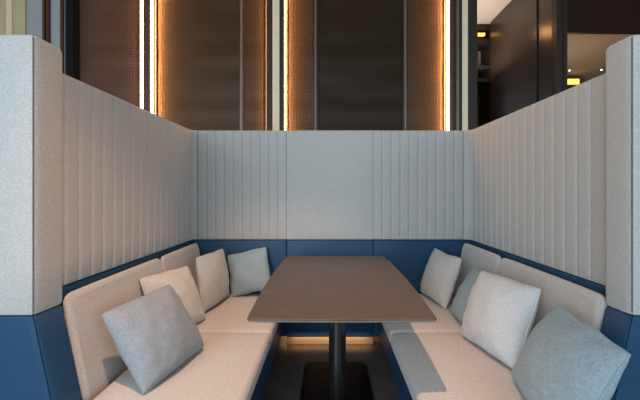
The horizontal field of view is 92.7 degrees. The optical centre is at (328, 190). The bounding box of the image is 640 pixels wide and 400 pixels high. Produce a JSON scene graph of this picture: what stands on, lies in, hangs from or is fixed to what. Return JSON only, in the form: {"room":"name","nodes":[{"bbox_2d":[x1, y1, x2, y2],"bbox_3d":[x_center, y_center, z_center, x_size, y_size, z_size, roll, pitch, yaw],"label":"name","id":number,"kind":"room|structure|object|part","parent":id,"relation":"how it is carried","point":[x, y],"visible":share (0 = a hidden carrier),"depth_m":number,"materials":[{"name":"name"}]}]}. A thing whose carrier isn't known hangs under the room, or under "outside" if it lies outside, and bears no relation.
{"room":"restaurant booth","nodes":[
{"label":"restaurant booth","id":0,"kind":"room"},
{"bbox_2d":[285,0,285,130],"bbox_3d":[-1.379,-0.550,3.095,5.642,3.500,0.110,0,0,0],"label":"wall","id":1,"kind":"structure","parent":0,"point":[285,0],"depth_m":3.04,"materials":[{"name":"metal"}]},
{"bbox_2d":[0,0,5,34],"bbox_3d":[-3.416,-0.550,2.982,0.630,3.500,0.105,0,0,0],"label":"trim","id":2,"kind":"structure","parent":1,"relation":"attached to","point":[2,2],"depth_m":2.93,"materials":[{"name":"beige paint"}]},
{"bbox_2d":[6,0,13,34],"bbox_3d":[-3.040,-0.550,2.967,0.055,3.500,0.135,0,0,0],"label":"trim","id":3,"kind":"structure","parent":1,"relation":"attached to","point":[9,3],"depth_m":2.90,"materials":[{"name":"beige paint"}]},
{"bbox_2d":[14,0,26,34],"bbox_3d":[-2.968,-0.550,2.978,0.126,3.500,0.115,0,0,0],"label":"trim","id":4,"kind":"structure","parent":1,"relation":"attached to","point":[20,6],"depth_m":2.92,"materials":[{"name":"beige paint"}]},
{"bbox_2d":[27,0,41,38],"bbox_3d":[-2.841,-0.550,2.987,0.164,3.500,0.095,0,0,0],"label":"trim","id":5,"kind":"structure","parent":1,"relation":"attached to","point":[34,7],"depth_m":2.94,"materials":[{"name":"grey metal"}]},
{"bbox_2d":[42,0,45,40],"bbox_3d":[-2.710,-0.550,2.967,0.019,3.500,0.135,0,0,0],"label":"trim","id":6,"kind":"structure","parent":1,"relation":"attached to","point":[43,1],"depth_m":2.90,"materials":[{"name":"red metal"}]},
{"bbox_2d":[46,0,50,43],"bbox_3d":[-2.674,-0.550,2.967,0.016,3.500,0.135,0,0,0],"label":"trim","id":7,"kind":"structure","parent":1,"relation":"attached to","point":[48,2],"depth_m":2.91,"materials":[{"name":"red metal"}]},
{"bbox_2d":[51,0,59,48],"bbox_3d":[-2.635,-0.550,2.982,0.113,3.500,0.105,0,0,0],"label":"trim","id":8,"kind":"structure","parent":1,"relation":"attached to","point":[55,4],"depth_m":2.93,"materials":[{"name":"grey metal"}]},
{"bbox_2d":[60,0,63,73],"bbox_3d":[-2.540,-0.550,2.967,0.021,3.500,0.135,0,0,0],"label":"trim","id":9,"kind":"structure","parent":1,"relation":"attached to","point":[61,1],"depth_m":2.90,"materials":[{"name":"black metal"}]},
{"bbox_2d":[64,0,65,74],"bbox_3d":[-2.531,-0.550,2.978,0.027,3.500,0.115,0,0,0],"label":"trim","id":10,"kind":"structure","parent":1,"relation":"attached to","point":[64,0],"depth_m":2.92,"materials":[{"name":"metal"}]},
{"bbox_2d":[66,0,79,80],"bbox_3d":[-2.464,-0.550,2.967,0.070,3.500,0.135,0,0,0],"label":"trim","id":11,"kind":"structure","parent":1,"relation":"attached to","point":[72,6],"depth_m":2.91,"materials":[{"name":"black metal"}]},
{"bbox_2d":[80,0,138,106],"bbox_3d":[-2.149,-0.550,2.986,0.634,3.420,0.048,0,0,0],"label":"mesh panel","id":12,"kind":"object","parent":1,"relation":"attached to","point":[109,29],"visible":0.31,"depth_m":2.98,"materials":[{"name":"orange metal"}]},
{"bbox_3d":[-2.149,-0.550,2.986,0.634,3.420,0.048,0,0,0],"label":"frame","id":13,"kind":"part","parent":12,"relation":"part of","materials":[{"name":"brown metal"}]},
{"bbox_2d":[139,0,140,107],"bbox_3d":[-1.803,-0.550,2.970,0.008,3.500,0.130,0,0,0],"label":"trim","id":14,"kind":"structure","parent":1,"relation":"attached to","point":[139,0],"depth_m":2.92,"materials":[{"name":"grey metal"}]},
{"bbox_2d":[141,0,143,108],"bbox_3d":[-1.799,-0.550,2.942,0.025,3.400,0.032,0,0,0],"label":"led strip","id":15,"kind":"object","parent":1,"relation":"attached to","point":[142,1],"visible":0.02,"depth_m":2.93,"materials":[{"name":"plastic"}]},
{"bbox_2d":[141,0,142,108],"bbox_3d":[-1.799,-0.550,2.936,0.023,3.390,0.020,0,0,0],"label":"diffuser","id":16,"kind":"object","parent":15,"relation":"attached to","point":[141,0],"depth_m":2.93,"materials":[{"name":"white plastic"}]},
{"bbox_2d":[144,0,154,113],"bbox_3d":[-1.738,-0.550,2.978,0.063,3.500,0.115,0,0,0],"label":"trim","id":17,"kind":"structure","parent":1,"relation":"attached to","point":[147,3],"depth_m":2.92,"materials":[{"name":"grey metal"}]},
{"bbox_2d":[151,0,153,113],"bbox_3d":[-1.699,-0.550,2.942,0.022,3.400,0.032,0,0,0],"label":"led strip","id":18,"kind":"object","parent":1,"relation":"attached to","point":[152,1],"visible":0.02,"depth_m":2.93,"materials":[{"name":"plastic"}]},
{"bbox_2d":[151,0,152,112],"bbox_3d":[-1.699,-0.550,2.936,0.020,3.390,0.020,0,0,0],"label":"diffuser","id":19,"kind":"object","parent":18,"relation":"attached to","point":[151,0],"depth_m":2.93,"materials":[{"name":"white plastic"}]},
{"bbox_2d":[155,0,239,130],"bbox_3d":[-1.271,-0.550,2.986,0.832,3.420,0.048,0,0,0],"label":"mesh panel","id":20,"kind":"object","parent":1,"relation":"attached to","point":[197,42],"visible":0.39,"depth_m":2.98,"materials":[{"name":"brown metal"}]},
{"bbox_2d":[240,0,241,130],"bbox_3d":[-0.844,-0.550,2.990,0.016,3.500,0.089,0,0,0],"label":"trim","id":21,"kind":"structure","parent":1,"relation":"attached to","point":[240,0],"depth_m":2.95,"materials":[{"name":"metal"}]},
{"bbox_2d":[242,0,267,130],"bbox_3d":[-0.717,-0.550,2.986,0.237,3.420,0.048,0,0,0],"label":"mesh panel","id":22,"kind":"object","parent":1,"relation":"attached to","point":[254,12],"visible":0.33,"depth_m":2.98,"materials":[{"name":"brown metal"}]},
{"bbox_2d":[268,0,271,130],"bbox_3d":[-0.557,-0.550,2.978,0.038,3.500,0.115,0,0,0],"label":"trim","id":23,"kind":"structure","parent":1,"relation":"attached to","point":[269,1],"depth_m":2.92,"materials":[{"name":"metal"}]},
{"bbox_2d":[272,0,279,130],"bbox_3d":[-0.503,-0.550,2.980,0.067,3.500,0.110,0,0,0],"label":"trim","id":24,"kind":"structure","parent":1,"relation":"attached to","point":[275,3],"depth_m":2.92,"materials":[{"name":"beige paint"}]},
{"bbox_2d":[280,0,284,130],"bbox_3d":[-0.447,-0.550,2.978,0.040,3.500,0.115,0,0,0],"label":"trim","id":25,"kind":"structure","parent":1,"relation":"attached to","point":[282,2],"depth_m":2.92,"materials":[{"name":"metal"}]},
{"bbox_2d":[286,0,314,130],"bbox_3d":[-0.273,-0.550,2.986,0.278,3.420,0.048,0,0,0],"label":"mesh panel","id":26,"kind":"object","parent":1,"relation":"attached to","point":[300,14],"visible":0.39,"depth_m":2.98,"materials":[{"name":"brown metal"}]},
{"bbox_2d":[315,0,316,129],"bbox_3d":[-0.125,-0.550,2.990,0.016,3.500,0.089,0,0,0],"label":"trim","id":27,"kind":"structure","parent":1,"relation":"attached to","point":[315,0],"depth_m":2.97,"materials":[{"name":"metal"}]},
{"bbox_2d":[317,0,403,130],"bbox_3d":[0.308,-0.550,2.986,0.846,3.420,0.048,0,0,0],"label":"mesh panel","id":28,"kind":"object","parent":1,"relation":"attached to","point":[360,43],"visible":0.37,"depth_m":2.98,"materials":[{"name":"brown metal"}]},
{"bbox_2d":[404,0,405,130],"bbox_3d":[0.743,-0.550,2.990,0.017,3.500,0.089,0,0,0],"label":"trim","id":29,"kind":"structure","parent":1,"relation":"attached to","point":[404,0],"depth_m":2.95,"materials":[{"name":"metal"}]},
{"bbox_2d":[406,0,445,130],"bbox_3d":[0.946,-0.550,2.986,0.382,3.420,0.048,0,0,0],"label":"mesh panel","id":30,"kind":"object","parent":1,"relation":"attached to","point":[425,19],"visible":0.39,"depth_m":2.98,"materials":[{"name":"brown metal"}]},
{"bbox_2d":[446,0,448,130],"bbox_3d":[1.149,-0.550,2.942,0.021,3.400,0.032,0,0,0],"label":"led strip","id":31,"kind":"object","parent":1,"relation":"attached to","point":[447,1],"visible":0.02,"depth_m":2.93,"materials":[{"name":"plastic"}]},
{"bbox_2d":[449,0,452,130],"bbox_3d":[1.180,-0.550,2.982,0.035,3.500,0.105,0,0,0],"label":"trim","id":32,"kind":"structure","parent":1,"relation":"attached to","point":[450,1],"depth_m":2.93,"materials":[{"name":"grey metal"}]},
{"bbox_2d":[453,0,455,130],"bbox_3d":[1.210,-0.550,2.978,0.031,3.500,0.115,0,0,0],"label":"trim","id":33,"kind":"structure","parent":1,"relation":"attached to","point":[454,1],"depth_m":2.92,"materials":[{"name":"metal"}]},
{"bbox_2d":[456,0,458,130],"bbox_3d":[1.238,-0.550,2.975,0.025,3.500,0.120,0,0,0],"label":"trim","id":34,"kind":"structure","parent":1,"relation":"attached to","point":[457,1],"depth_m":2.92,"materials":[{"name":"metal"}]},
{"bbox_2d":[459,0,461,130],"bbox_3d":[1.267,-0.550,2.978,0.025,3.500,0.115,0,0,0],"label":"trim","id":35,"kind":"structure","parent":1,"relation":"attached to","point":[460,1],"depth_m":2.92,"materials":[{"name":"metal"}]},
{"bbox_2d":[462,0,467,130],"bbox_3d":[1.311,-0.550,2.980,0.056,3.500,0.110,0,0,0],"label":"trim","id":36,"kind":"structure","parent":1,"relation":"attached to","point":[464,2],"depth_m":2.92,"materials":[{"name":"beige paint"}]},
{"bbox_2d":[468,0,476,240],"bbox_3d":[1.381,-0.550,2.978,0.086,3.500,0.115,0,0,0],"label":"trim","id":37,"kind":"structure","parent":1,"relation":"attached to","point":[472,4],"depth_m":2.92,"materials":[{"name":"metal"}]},
{"bbox_2d":[261,335,400,399],"bbox_3d":[1.150,1.250,2.000,10.700,0.100,10.400,0,0,0],"label":"floor","id":38,"kind":"structure","parent":0,"point":[284,381],"depth_m":2.07,"materials":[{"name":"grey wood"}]},
{"bbox_2d":[0,35,197,399],"bbox_3d":[-1.048,0.305,1.757,0.244,1.690,1.430,0,0,0],"label":"privacy screen","id":39,"kind":"object","parent":38,"relation":"on","point":[93,181],"visible":1,"depth_m":1.14,"materials":[{"name":"grey fabric"}]},
{"bbox_3d":[-1.086,-0.048,1.815,0.117,0.859,1.314,0,0,0],"label":"fluted panel","id":40,"kind":"part","parent":39,"relation":"part of","materials":[{"name":"grey fabric"}]},
{"bbox_2d":[59,241,282,399],"bbox_3d":[-0.703,0.792,1.665,0.764,0.815,1.429,0,0,0],"label":"seat","id":41,"kind":"object","parent":38,"relation":"on","point":[235,359],"visible":0.48,"depth_m":1.36,"materials":[{"name":"beige fabric"}]},
{"bbox_2d":[63,259,162,399],"bbox_3d":[-0.979,0.638,1.507,0.098,0.480,0.674,0,0,0],"label":"cushion","id":42,"kind":"object","parent":41,"relation":"on","point":[98,361],"depth_m":1.29,"materials":[{"name":"fabric"}]},
{"bbox_2d":[101,284,203,393],"bbox_3d":[-0.755,0.627,1.358,0.254,0.312,0.354,0,0,12],"label":"throw pillow","id":43,"kind":"object","parent":41,"relation":"on","point":[153,333],"visible":1,"depth_m":1.26,"materials":[{"name":"grey fabric"}]},
{"bbox_2d":[139,266,205,322],"bbox_3d":[-0.865,0.618,1.727,0.195,0.321,0.350,0,0,19],"label":"throw pillow","id":44,"kind":"object","parent":41,"relation":"on","point":[181,279],"visible":0.59,"depth_m":1.73,"materials":[{"name":"beige fabric"}]},
{"bbox_2d":[160,243,199,286],"bbox_3d":[-0.979,0.638,2.110,0.098,0.480,0.526,0,0,0],"label":"cushion","id":45,"kind":"object","parent":41,"relation":"on","point":[185,256],"depth_m":2.10,"materials":[{"name":"fabric"}]},
{"bbox_2d":[93,333,270,399],"bbox_3d":[-0.615,0.835,1.335,0.588,0.096,0.770,0,0,0],"label":"seat cushion","id":46,"kind":"object","parent":41,"relation":"on","point":[228,366],"depth_m":1.31,"materials":[{"name":"fabric"}]},
{"bbox_2d":[195,249,228,311],"bbox_3d":[-0.793,0.602,2.109,0.140,0.353,0.356,0,0,11],"label":"throw pillow","id":47,"kind":"object","parent":41,"relation":"on","point":[212,274],"visible":0.93,"depth_m":2.01,"materials":[{"name":"beige fabric"}]},
{"bbox_2d":[196,294,278,341],"bbox_3d":[-0.615,0.835,2.049,0.588,0.096,0.652,0,0,0],"label":"seat cushion","id":48,"kind":"object","parent":41,"relation":"on","point":[229,315],"depth_m":1.87,"materials":[{"name":"fabric"}]},
{"bbox_2d":[227,247,269,296],"bbox_3d":[-0.600,0.610,2.304,0.367,0.361,0.144,0,0,3],"label":"throw pillow","id":49,"kind":"object","parent":41,"relation":"on","point":[249,271],"visible":0.9,"depth_m":2.27,"materials":[{"name":"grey fabric"}]},
{"bbox_2d":[190,130,471,343],"bbox_3d":[0.022,0.361,2.428,2.215,1.677,0.094,0,0,0],"label":"privacy screen","id":50,"kind":"object","parent":38,"relation":"on","point":[396,196],"visible":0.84,"depth_m":2.38,"materials":[{"name":"light grey felt fabric"}]},
{"bbox_3d":[-0.707,0.763,2.421,0.756,0.757,0.068,0,0,0],"label":"panel","id":51,"kind":"part","parent":50,"relation":"part of","materials":[{"name":"blue fabric"}]},
{"bbox_3d":[-0.678,-0.048,2.430,0.696,0.859,0.090,0,0,0],"label":"fluted panel","id":52,"kind":"part","parent":50,"relation":"part of","materials":[{"name":"grey fabric"}]},
{"bbox_3d":[0.011,-0.048,2.428,0.676,0.859,0.094,0,0,0],"label":"plain panel","id":53,"kind":"part","parent":50,"relation":"part of","materials":[{"name":"grey fabric"}]},
{"bbox_3d":[0.011,0.763,2.418,0.676,0.757,0.074,0,0,0],"label":"panel","id":54,"kind":"part","parent":50,"relation":"part of","materials":[{"name":"blue fabric"}]},
{"bbox_3d":[0.011,1.172,2.422,0.676,0.056,0.066,0,0,0],"label":"kick plate","id":55,"kind":"part","parent":50,"relation":"part of","materials":[{"name":"gold metal"}]},
{"bbox_3d":[0.705,-0.048,2.430,0.708,0.859,0.090,0,0,0],"label":"fluted panel","id":56,"kind":"part","parent":50,"relation":"part of","materials":[{"name":"grey fabric"}]},
{"bbox_3d":[0.741,0.763,2.421,0.779,0.757,0.068,0,0,0],"label":"panel","id":57,"kind":"part","parent":50,"relation":"part of","materials":[{"name":"blue leather"}]},
{"bbox_2d":[247,256,436,399],"bbox_3d":[0.049,0.830,1.629,0.721,0.740,1.070,0,0,0],"label":"dining table","id":58,"kind":"object","parent":38,"relation":"on","point":[337,291],"visible":1,"depth_m":1.50,"materials":[{"name":"brown wood"}]},
{"bbox_3d":[0.047,1.193,1.627,0.420,0.014,0.980,0,0,0],"label":"plate","id":59,"kind":"part","parent":58,"relation":"part of","materials":[{"name":"black metal"}]},
{"bbox_2d":[477,25,489,127],"bbox_3d":[2.165,-0.540,4.365,0.330,3.480,0.350,0,0,0],"label":"display cabinet","id":60,"kind":"object","parent":38,"relation":"on","point":[483,43],"visible":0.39,"depth_m":4.29,"materials":[{"name":"black wood"}]},
{"bbox_3d":[2.140,-1.890,4.474,0.172,0.310,0.029,0,0,0],"label":"panel","id":61,"kind":"part","parent":60,"relation":"part of","materials":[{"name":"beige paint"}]},
{"bbox_2d":[478,78,489,88],"bbox_3d":[2.140,-1.525,4.342,0.172,0.050,0.294,0,0,0],"label":"shelf","id":62,"kind":"object","parent":60,"relation":"attached to","point":[482,82],"depth_m":4.22,"materials":[{"name":"metal"}]},
{"bbox_2d":[478,65,489,76],"bbox_3d":[2.140,-1.705,4.342,0.172,0.050,0.294,0,0,0],"label":"shelf","id":63,"kind":"object","parent":60,"relation":"attached to","point":[483,70],"depth_m":4.23,"materials":[{"name":"wood"}]},
{"bbox_2d":[478,38,489,50],"bbox_3d":[2.140,-2.075,4.342,0.172,0.050,0.294,0,0,0],"label":"shelf","id":64,"kind":"object","parent":60,"relation":"attached to","point":[483,43],"depth_m":4.24,"materials":[{"name":"metal"}]},
{"bbox_2d":[377,241,607,399],"bbox_3d":[0.739,0.792,1.665,0.783,0.815,1.429,0,0,0],"label":"seat","id":65,"kind":"object","parent":38,"relation":"on","point":[426,360],"visible":0.41,"depth_m":1.44,"materials":[{"name":"beige fabric"}]},
{"bbox_2d":[382,294,461,342],"bbox_3d":[0.651,0.835,2.049,0.608,0.096,0.652,0,0,0],"label":"seat cushion","id":66,"kind":"object","parent":65,"relation":"on","point":[446,322],"depth_m":1.80,"materials":[{"name":"fabric"}]},
{"bbox_2d":[420,248,461,308],"bbox_3d":[0.802,0.614,2.200,0.186,0.339,0.361,0,0,-11],"label":"throw pillow","id":67,"kind":"object","parent":65,"relation":"on","point":[442,270],"visible":1,"depth_m":2.10,"materials":[{"name":"beige fabric"}]},
{"bbox_2d":[391,333,525,399],"bbox_3d":[0.651,0.835,1.335,0.608,0.096,0.770,0,0,0],"label":"seat cushion","id":68,"kind":"object","parent":65,"relation":"on","point":[433,366],"depth_m":1.35,"materials":[{"name":"fabric"}]},
{"bbox_2d":[450,267,480,322],"bbox_3d":[0.854,0.630,1.831,0.192,0.314,0.353,0,0,5],"label":"throw pillow","id":69,"kind":"object","parent":65,"relation":"on","point":[459,304],"visible":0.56,"depth_m":1.83,"materials":[{"name":"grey fabric"}]},
{"bbox_2d":[453,243,501,296],"bbox_3d":[1.018,0.638,2.118,0.112,0.480,0.509,0,0,0],"label":"cushion","id":70,"kind":"object","parent":65,"relation":"on","point":[472,256],"depth_m":2.15,"materials":[{"name":"fabric"}]},
{"bbox_2d":[461,270,540,367],"bbox_3d":[0.825,0.605,1.499,0.220,0.350,0.377,0,0,-12],"label":"throw pillow","id":71,"kind":"object","parent":65,"relation":"on","point":[499,315],"visible":0.92,"depth_m":1.40,"materials":[{"name":"fabric"}]},
{"bbox_2d":[497,258,607,332],"bbox_3d":[1.018,0.638,1.508,0.112,0.480,0.704,0,0,0],"label":"cushion","id":72,"kind":"object","parent":65,"relation":"on","point":[589,306],"depth_m":1.38,"materials":[{"name":"fabric"}]},
{"bbox_2d":[512,305,630,399],"bbox_3d":[0.819,0.622,1.076,0.232,0.327,0.360,0,0,13],"label":"throw pillow","id":73,"kind":"object","parent":65,"relation":"on","point":[563,357],"visible":1,"depth_m":0.99,"materials":[{"name":"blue fabric"}]},
{"bbox_2d":[463,35,639,399],"bbox_3d":[1.086,0.305,1.757,0.259,1.690,1.430,0,0,0],"label":"privacy screen","id":74,"kind":"object","parent":38,"relation":"on","point":[553,181],"visible":0.99,"depth_m":1.35,"materials":[{"name":"grey fabric"}]},
{"bbox_3d":[1.125,-0.048,1.808,0.129,0.859,1.328,0,0,0],"label":"fluted panel","id":75,"kind":"part","parent":74,"relation":"part of","materials":[{"name":"grey fabric"}]},
{"bbox_2d":[477,0,510,24],"bbox_3d":[1.150,-2.350,2.000,10.700,0.100,10.400,0,0,0],"label":"ceiling","id":76,"kind":"structure","parent":0,"point":[487,10],"depth_m":3.87,"materials":[{"name":"paint"}]},
{"bbox_2d":[490,0,551,121],"bbox_3d":[2.240,-0.550,3.545,0.060,3.500,1.230,0,0,0],"label":"wall","id":77,"kind":"structure","parent":0,"point":[513,30],"depth_m":3.55,"materials":[{"name":"brown metal"}]},
{"bbox_2d":[536,0,537,102],"bbox_3d":[2.204,-0.550,3.222,0.012,3.500,0.012,0,0,0],"label":"trim","id":78,"kind":"structure","parent":77,"relation":"attached to","point":[536,0],"depth_m":3.22,"materials":[{"name":"metal"}]},
{"bbox_2d":[552,0,562,95],"bbox_3d":[2.179,-0.550,2.899,0.066,3.500,0.058,0,0,0],"label":"trim","id":79,"kind":"structure","parent":77,"relation":"attached to","point":[557,5],"depth_m":2.87,"materials":[{"name":"brown metal"}]},
{"bbox_2d":[563,0,566,90],"bbox_3d":[2.224,-0.550,2.894,0.036,3.500,0.068,0,0,0],"label":"trim","id":80,"kind":"structure","parent":77,"relation":"attached to","point":[564,1],"depth_m":2.86,"materials":[{"name":"metal"}]},
{"bbox_2d":[567,78,578,88],"bbox_3d":[4.166,-0.362,5.340,0.196,3.125,0.320,0,0,0],"label":"light","id":81,"kind":"object","parent":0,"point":[571,82],"visible":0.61,"depth_m":5.18,"materials":[{"name":"yellow metal"}]},
{"bbox_3d":[4.166,-1.860,5.189,0.196,0.090,0.019,0,0,0],"label":"light panel","id":82,"kind":"part","parent":81,"relation":"part of","materials":[{"name":"yellow plastic"}]},
{"bbox_2d":[567,0,639,33],"bbox_3d":[4.276,-1.895,2.885,4.047,0.810,0.030,0,0,0],"label":"wall","id":83,"kind":"structure","parent":0,"point":[583,16],"depth_m":2.87,"materials":[{"name":"black paint"}]},
{"bbox_2d":[567,34,639,84],"bbox_3d":[4.285,-2.030,4.820,4.010,0.060,3.540,0,0,0],"label":"ceiling","id":84,"kind":"structure","parent":0,"point":[586,53],"depth_m":4.44,"materials":[{"name":"beige paint"}]}
]}

